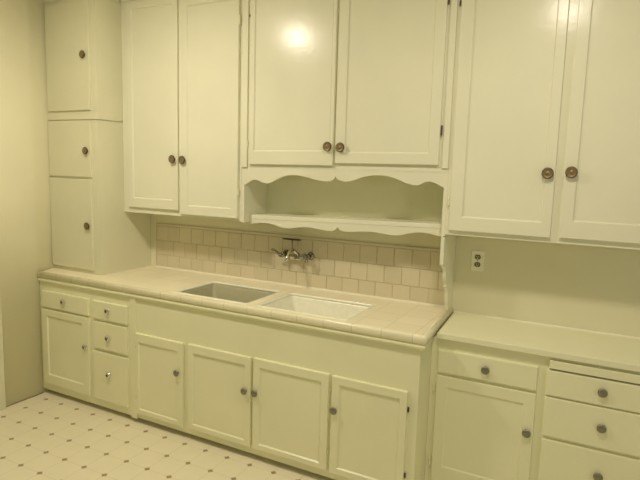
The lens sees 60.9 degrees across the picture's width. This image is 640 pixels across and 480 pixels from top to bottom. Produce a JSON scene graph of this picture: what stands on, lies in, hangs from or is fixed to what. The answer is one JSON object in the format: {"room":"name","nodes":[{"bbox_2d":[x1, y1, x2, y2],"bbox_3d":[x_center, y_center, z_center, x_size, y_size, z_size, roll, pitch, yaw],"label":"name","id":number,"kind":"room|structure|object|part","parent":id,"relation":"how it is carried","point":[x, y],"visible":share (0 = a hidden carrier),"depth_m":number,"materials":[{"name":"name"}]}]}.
{"room":"kitchen","nodes":[
{"label":"kitchen","id":0,"kind":"room"},
{"bbox_2d":[0,0,52,405],"bbox_3d":[-2.766,-0.144,2.461,0.250,2.800,4.300,5,8,27],"label":"wall","id":1,"kind":"structure","parent":0,"point":[25,203],"depth_m":3.67,"materials":[{"name":"paint"}]},
{"bbox_2d":[0,291,5,410],"bbox_3d":[-2.111,0.107,3.481,0.030,2.080,0.112,5,8,27],"label":"trim","id":2,"kind":"structure","parent":1,"relation":"attached to","point":[2,377],"depth_m":3.61,"materials":[{"name":"beige paint"}]},
{"bbox_2d":[6,392,43,406],"bbox_3d":[-2.061,1.114,3.798,0.008,0.006,0.292,5,8,27],"label":"baseboard","id":3,"kind":"structure","parent":1,"relation":"attached to","point":[42,392],"depth_m":3.79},
{"bbox_2d":[43,0,122,121],"bbox_3d":[-1.576,-1.268,3.858,0.505,0.858,0.510,5,8,27],"label":"upper cabinet","id":4,"kind":"object","parent":1,"relation":"attached to","point":[83,38],"visible":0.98,"depth_m":3.65,"materials":[{"name":"beige paint"}]},
{"bbox_3d":[-1.704,-1.232,3.674,0.424,0.703,0.014,5,8,27],"label":"door","id":5,"kind":"part","parent":4,"relation":"part of","materials":[{"name":"beige paint"}]},
{"bbox_3d":[-1.676,-1.250,3.676,0.496,0.854,0.019,5,8,27],"label":"frame","id":6,"kind":"part","parent":4,"relation":"part of","materials":[{"name":"beige paint"}]},
{"bbox_3d":[-1.629,-1.645,3.684,0.505,0.070,0.228,5,8,27],"label":"crown moulding","id":7,"kind":"part","parent":4,"relation":"part of","materials":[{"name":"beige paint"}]},
{"bbox_3d":[-1.562,-1.222,3.580,0.050,0.050,0.022,5,8,27],"label":"knob","id":8,"kind":"part","parent":4,"relation":"part of","materials":[{"name":"brown metal"}]},
{"bbox_3d":[-1.647,-0.851,3.799,0.503,0.042,0.200,5,8,27],"label":"moulding","id":9,"kind":"part","parent":4,"relation":"part of","materials":[{"name":"beige paint"}]},
{"bbox_2d":[0,390,334,479],"bbox_3d":[-0.788,1.464,1.611,4.800,0.060,4.500,5,8,27],"label":"floor","id":10,"kind":"structure","parent":0,"point":[49,435],"depth_m":3.17,"materials":[{"name":"tile"}]},
{"bbox_2d":[40,282,131,414],"bbox_3d":[-1.479,0.703,3.902,0.875,0.828,0.582,5,8,27],"label":"base cabinet","id":11,"kind":"object","parent":10,"relation":"on","point":[86,346],"visible":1,"depth_m":3.64,"materials":[{"name":"beige paint"}]},
{"bbox_3d":[-1.738,0.426,3.711,0.464,0.115,0.018,5,8,27],"label":"drawer","id":12,"kind":"part","parent":11,"relation":"part of","materials":[{"name":"beige paint"}]},
{"bbox_3d":[-1.748,0.765,3.754,0.468,0.538,0.019,5,8,27],"label":"door","id":13,"kind":"part","parent":11,"relation":"part of","materials":[{"name":"beige paint"}]},
{"bbox_3d":[-1.355,0.466,3.516,0.307,0.117,0.018,5,8,27],"label":"drawer","id":14,"kind":"part","parent":11,"relation":"part of","materials":[{"name":"beige paint"}]},
{"bbox_3d":[-1.373,0.908,3.575,0.308,0.330,0.018,5,8,27],"label":"drawer","id":15,"kind":"part","parent":11,"relation":"part of","materials":[{"name":"beige paint"}]},
{"bbox_3d":[-1.361,0.633,3.538,0.307,0.178,0.018,5,8,27],"label":"drawer","id":16,"kind":"part","parent":11,"relation":"part of","materials":[{"name":"beige paint"}]},
{"bbox_2d":[130,298,445,479],"bbox_3d":[-0.255,0.819,3.276,1.884,0.828,0.582,5,8,27],"label":"base cabinet","id":17,"kind":"object","parent":10,"relation":"on","point":[336,407],"visible":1,"depth_m":2.95,"materials":[{"name":"beige paint"}]},
{"bbox_3d":[-0.994,0.861,3.372,0.385,0.526,0.019,5,8,27],"label":"door","id":18,"kind":"part","parent":17,"relation":"part of","materials":[{"name":"beige paint"}]},
{"bbox_3d":[-0.865,0.801,3.275,0.040,0.040,0.021,5,8,27],"label":"knob","id":19,"kind":"part","parent":17,"relation":"part of","materials":[{"name":"grey metal"}]},
{"bbox_3d":[-0.589,0.895,3.164,0.449,0.525,0.019,5,8,27],"label":"door","id":20,"kind":"part","parent":17,"relation":"part of","materials":[{"name":"beige paint"}]},
{"bbox_3d":[-0.427,0.849,3.051,0.040,0.040,0.021,5,8,27],"label":"knob","id":21,"kind":"part","parent":17,"relation":"part of","materials":[{"name":"grey metal"}]},
{"bbox_2d":[37,266,452,350],"bbox_3d":[-0.616,0.338,3.464,2.836,0.078,0.645,5,8,27],"label":"countertop","id":22,"kind":"structure","parent":17,"relation":"on","point":[390,322],"depth_m":3.13,"materials":[{"name":"tile"}]},
{"bbox_2d":[48,119,150,274],"bbox_3d":[-1.606,-0.320,3.982,0.499,1.052,0.510,5,8,27],"label":"upper cabinet","id":23,"kind":"object","parent":22,"relation":"on","point":[93,232],"visible":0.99,"depth_m":3.78,"materials":[{"name":"beige paint"}]},
{"bbox_3d":[-1.726,-0.627,3.753,0.423,0.375,0.014,5,8,27],"label":"door","id":24,"kind":"part","parent":23,"relation":"part of","materials":[{"name":"beige paint"}]},
{"bbox_3d":[-1.742,-0.116,3.819,0.421,0.624,0.014,5,8,27],"label":"door","id":25,"kind":"part","parent":23,"relation":"part of","materials":[{"name":"beige paint"}]},
{"bbox_3d":[-1.704,-0.300,3.798,0.496,1.052,0.019,5,8,27],"label":"frame","id":26,"kind":"part","parent":23,"relation":"part of","materials":[{"name":"beige paint"}]},
{"bbox_3d":[-1.576,-0.600,3.658,0.050,0.050,0.022,5,8,27],"label":"knob","id":27,"kind":"part","parent":23,"relation":"part of","materials":[{"name":"brown metal"}]},
{"bbox_3d":[-1.594,-0.096,3.724,0.050,0.050,0.022,5,8,27],"label":"knob","id":28,"kind":"part","parent":23,"relation":"part of","materials":[{"name":"brown metal"}]},
{"bbox_2d":[174,281,281,303],"bbox_3d":[-0.566,0.442,3.378,0.547,0.252,0.391,5,8,27],"label":"sink basin","id":29,"kind":"object","parent":22,"relation":"in","point":[236,293],"visible":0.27,"depth_m":3.54,"materials":[{"name":"ceramic"}]},
{"bbox_2d":[256,292,374,320],"bbox_3d":[-0.024,0.458,3.098,0.564,0.182,0.392,5,8,27],"label":"sink basin","id":30,"kind":"object","parent":22,"relation":"in","point":[332,308],"visible":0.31,"depth_m":3.25,"materials":[{"name":"white ceramic"}]},
{"bbox_2d":[440,235,455,310],"bbox_3d":[0.694,0.185,2.980,0.018,0.433,0.260,5,8,27],"label":"board","id":31,"kind":"object","parent":22,"relation":"on","point":[448,243],"visible":0.95,"depth_m":2.98,"materials":[{"name":"beige paint"}]},
{"bbox_3d":[-0.365,0.851,3.019,0.040,0.040,0.021,5,8,27],"label":"knob","id":32,"kind":"part","parent":17,"relation":"part of","materials":[{"name":"grey metal"}]},
{"bbox_3d":[-0.166,0.934,2.948,0.467,0.528,0.019,5,8,27],"label":"door","id":33,"kind":"part","parent":17,"relation":"part of","materials":[{"name":"beige paint"}]},
{"bbox_3d":[0.069,0.877,2.796,0.040,0.040,0.021,5,8,27],"label":"knob","id":34,"kind":"part","parent":17,"relation":"part of","materials":[{"name":"grey metal"}]},
{"bbox_3d":[0.236,0.975,2.742,0.403,0.529,0.019,5,8,27],"label":"door","id":35,"kind":"part","parent":17,"relation":"part of","materials":[{"name":"beige paint"}]},
{"bbox_2d":[424,330,639,479],"bbox_3d":[1.133,0.926,2.717,1.103,0.838,0.467,5,8,27],"label":"base cabinet","id":36,"kind":"object","parent":10,"relation":"on","point":[494,413],"visible":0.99,"depth_m":2.56,"materials":[{"name":"beige paint"}]},
{"bbox_3d":[0.789,0.975,2.672,0.468,0.562,0.018,5,8,27],"label":"door","id":37,"kind":"part","parent":36,"relation":"part of","materials":[{"name":"beige paint"}]},
{"bbox_3d":[0.792,0.624,2.608,0.040,0.040,0.021,5,8,27],"label":"knob","id":38,"kind":"part","parent":36,"relation":"part of","materials":[{"name":"grey metal"}]},
{"bbox_3d":[0.801,0.622,2.626,0.466,0.115,0.018,5,8,27],"label":"drawer","id":39,"kind":"part","parent":36,"relation":"part of","materials":[{"name":"beige paint"}]},
{"bbox_3d":[0.967,0.906,2.550,0.040,0.040,0.021,5,8,27],"label":"knob","id":40,"kind":"part","parent":36,"relation":"part of","materials":[{"name":"grey metal"}]},
{"bbox_2d":[437,311,639,371],"bbox_3d":[1.154,0.492,2.665,1.112,0.036,0.456,5,8,27],"label":"countertop","id":41,"kind":"structure","parent":36,"relation":"on","point":[618,351],"depth_m":2.64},
{"bbox_3d":[1.251,1.120,2.448,0.498,0.358,0.018,5,8,27],"label":"drawer","id":42,"kind":"part","parent":36,"relation":"part of","materials":[{"name":"beige paint"}]},
{"bbox_3d":[1.258,0.834,2.412,0.500,0.187,0.018,5,8,27],"label":"drawer","id":43,"kind":"part","parent":36,"relation":"part of","materials":[{"name":"beige paint"}]},
{"bbox_3d":[1.262,0.673,2.391,0.501,0.119,0.018,5,8,27],"label":"drawer","id":44,"kind":"part","parent":36,"relation":"part of","materials":[{"name":"beige paint"}]},
{"bbox_3d":[1.238,1.056,2.425,0.040,0.040,0.021,5,8,27],"label":"knob","id":45,"kind":"part","parent":36,"relation":"part of","materials":[{"name":"grey metal"}]},
{"bbox_3d":[1.240,0.830,2.398,0.040,0.040,0.021,5,8,27],"label":"knob","id":46,"kind":"part","parent":36,"relation":"part of","materials":[{"name":"grey metal"}]},
{"bbox_3d":[1.237,0.669,2.382,0.040,0.040,0.021,5,8,27],"label":"knob","id":47,"kind":"part","parent":36,"relation":"part of","materials":[{"name":"grey metal"}]},
{"bbox_2d":[156,214,639,336],"bbox_3d":[0.265,-0.173,3.370,4.800,2.800,0.100,5,8,27],"label":"wall","id":48,"kind":"structure","parent":0,"point":[594,288],"depth_m":2.90,"materials":[{"name":"paint"}]},
{"bbox_2d":[151,214,156,265],"bbox_3d":[-1.258,-0.014,4.119,0.050,0.430,0.012,5,8,27],"label":"trim","id":49,"kind":"structure","parent":48,"relation":"attached to","point":[153,216],"depth_m":4.11,"materials":[{"name":"paint"}]},
{"bbox_2d":[121,0,242,220],"bbox_3d":[-0.873,-0.906,3.648,1.008,1.482,0.308,5,8,27],"label":"upper cabinet","id":50,"kind":"object","parent":48,"relation":"attached to","point":[182,59],"visible":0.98,"depth_m":3.52,"materials":[{"name":"beige paint"}]},
{"bbox_3d":[-1.121,-0.893,3.645,0.449,1.365,0.019,5,8,27],"label":"door","id":51,"kind":"part","parent":50,"relation":"part of","materials":[{"name":"beige paint"}]},
{"bbox_3d":[-0.972,-0.533,3.584,0.053,0.053,0.024,5,8,27],"label":"knob","id":52,"kind":"part","parent":50,"relation":"part of","materials":[{"name":"brown metal"}]},
{"bbox_3d":[-0.896,-0.521,3.543,0.053,0.053,0.024,5,8,27],"label":"knob","id":53,"kind":"part","parent":50,"relation":"part of","materials":[{"name":"brown metal"}]},
{"bbox_3d":[-0.703,-0.831,3.433,0.467,1.366,0.021,5,8,27],"label":"door","id":54,"kind":"part","parent":50,"relation":"part of","materials":[{"name":"beige paint"}]},
{"bbox_2d":[155,223,444,307],"bbox_3d":[-0.249,0.130,3.604,2.230,0.333,0.020,5,8,27],"label":"tile backsplash","id":55,"kind":"structure","parent":48,"relation":"attached to","point":[409,274],"depth_m":3.50,"materials":[{"name":"tile"}]},
{"bbox_2d":[271,238,313,262],"bbox_3d":[-0.191,0.067,3.467,0.279,0.137,0.176,5,8,27],"label":"faucet","id":56,"kind":"object","parent":55,"relation":"attached to","point":[286,253],"visible":1,"depth_m":3.48,"materials":[{"name":"silver metal"}]},
{"bbox_3d":[-0.277,0.081,3.525,0.078,0.053,0.030,4,8,21],"label":"handle","id":57,"kind":"part","parent":56,"relation":"part of","materials":[{"name":"silver metal"}]},
{"bbox_3d":[-0.180,0.089,3.441,0.023,0.077,0.137,6,8,30],"label":"spout","id":58,"kind":"part","parent":56,"relation":"part of","materials":[{"name":"silver metal"}]},
{"bbox_3d":[-0.183,-0.003,3.504,0.144,0.008,0.044,5,8,27],"label":"soap dish","id":59,"kind":"part","parent":56,"relation":"part of","materials":[{"name":"silver metal"}]},
{"bbox_3d":[-0.090,0.111,3.433,0.062,0.062,0.028,5,8,27],"label":"handle","id":60,"kind":"part","parent":56,"relation":"part of","materials":[{"name":"silver metal"}]},
{"bbox_2d":[241,0,457,236],"bbox_3d":[0.147,-0.795,3.129,1.289,1.511,0.306,5,8,27],"label":"upper cabinet","id":61,"kind":"object","parent":48,"relation":"attached to","point":[346,115],"visible":1,"depth_m":3.05,"materials":[{"name":"beige paint"}]},
{"bbox_3d":[-0.165,-0.954,3.139,0.569,1.034,0.019,5,8,27],"label":"door","id":62,"kind":"part","parent":61,"relation":"part of","materials":[{"name":"beige paint"}]},
{"bbox_3d":[0.043,-0.524,3.055,0.053,0.053,0.024,5,8,27],"label":"knob","id":63,"kind":"part","parent":61,"relation":"part of","materials":[{"name":"brown metal"}]},
{"bbox_3d":[0.114,-0.514,3.019,0.053,0.053,0.024,5,8,27],"label":"knob","id":64,"kind":"part","parent":61,"relation":"part of","materials":[{"name":"brown metal"}]},
{"bbox_2d":[250,213,441,227],"bbox_3d":[0.150,-0.121,3.258,1.248,0.052,0.191,5,8,27],"label":"shelf","id":65,"kind":"object","parent":61,"relation":"attached to","point":[320,220],"depth_m":3.22,"materials":[{"name":"beige paint"}]},
{"bbox_3d":[0.216,-0.814,3.260,1.251,1.472,0.008,5,8,27],"label":"panel","id":66,"kind":"part","parent":61,"relation":"part of","materials":[{"name":"paint"}]},
{"bbox_3d":[0.362,-0.912,2.869,0.591,1.016,0.019,5,8,27],"label":"door","id":67,"kind":"part","parent":61,"relation":"part of","materials":[{"name":"beige paint"}]},
{"bbox_2d":[471,250,484,271],"bbox_3d":[0.875,0.116,3.023,0.070,0.114,0.008,5,8,27],"label":"wall outlet","id":68,"kind":"object","parent":48,"relation":"attached to","point":[477,258],"visible":1,"depth_m":3.02,"materials":[{"name":"white plastic"}]},
{"bbox_2d":[445,0,639,249],"bbox_3d":[1.214,-0.719,2.581,1.112,1.462,0.306,5,8,27],"label":"upper cabinet","id":69,"kind":"object","parent":48,"relation":"attached to","point":[545,137],"visible":1,"depth_m":2.54,"materials":[{"name":"beige paint"}]},
{"bbox_3d":[0.898,-0.697,2.614,0.485,1.342,0.019,5,8,27],"label":"door","id":70,"kind":"part","parent":69,"relation":"part of","materials":[{"name":"beige paint"}]},
{"bbox_3d":[1.065,-0.312,2.546,0.053,0.053,0.024,5,8,27],"label":"knob","id":71,"kind":"part","parent":69,"relation":"part of","materials":[{"name":"brown metal"}]},
{"bbox_3d":[1.155,-0.311,2.499,0.053,0.053,0.024,5,8,27],"label":"knob","id":72,"kind":"part","parent":69,"relation":"part of","materials":[{"name":"brown metal"}]},
{"bbox_3d":[1.363,-0.655,2.376,0.485,1.339,0.019,5,8,27],"label":"door","id":73,"kind":"part","parent":69,"relation":"part of","materials":[{"name":"beige paint"}]}
]}

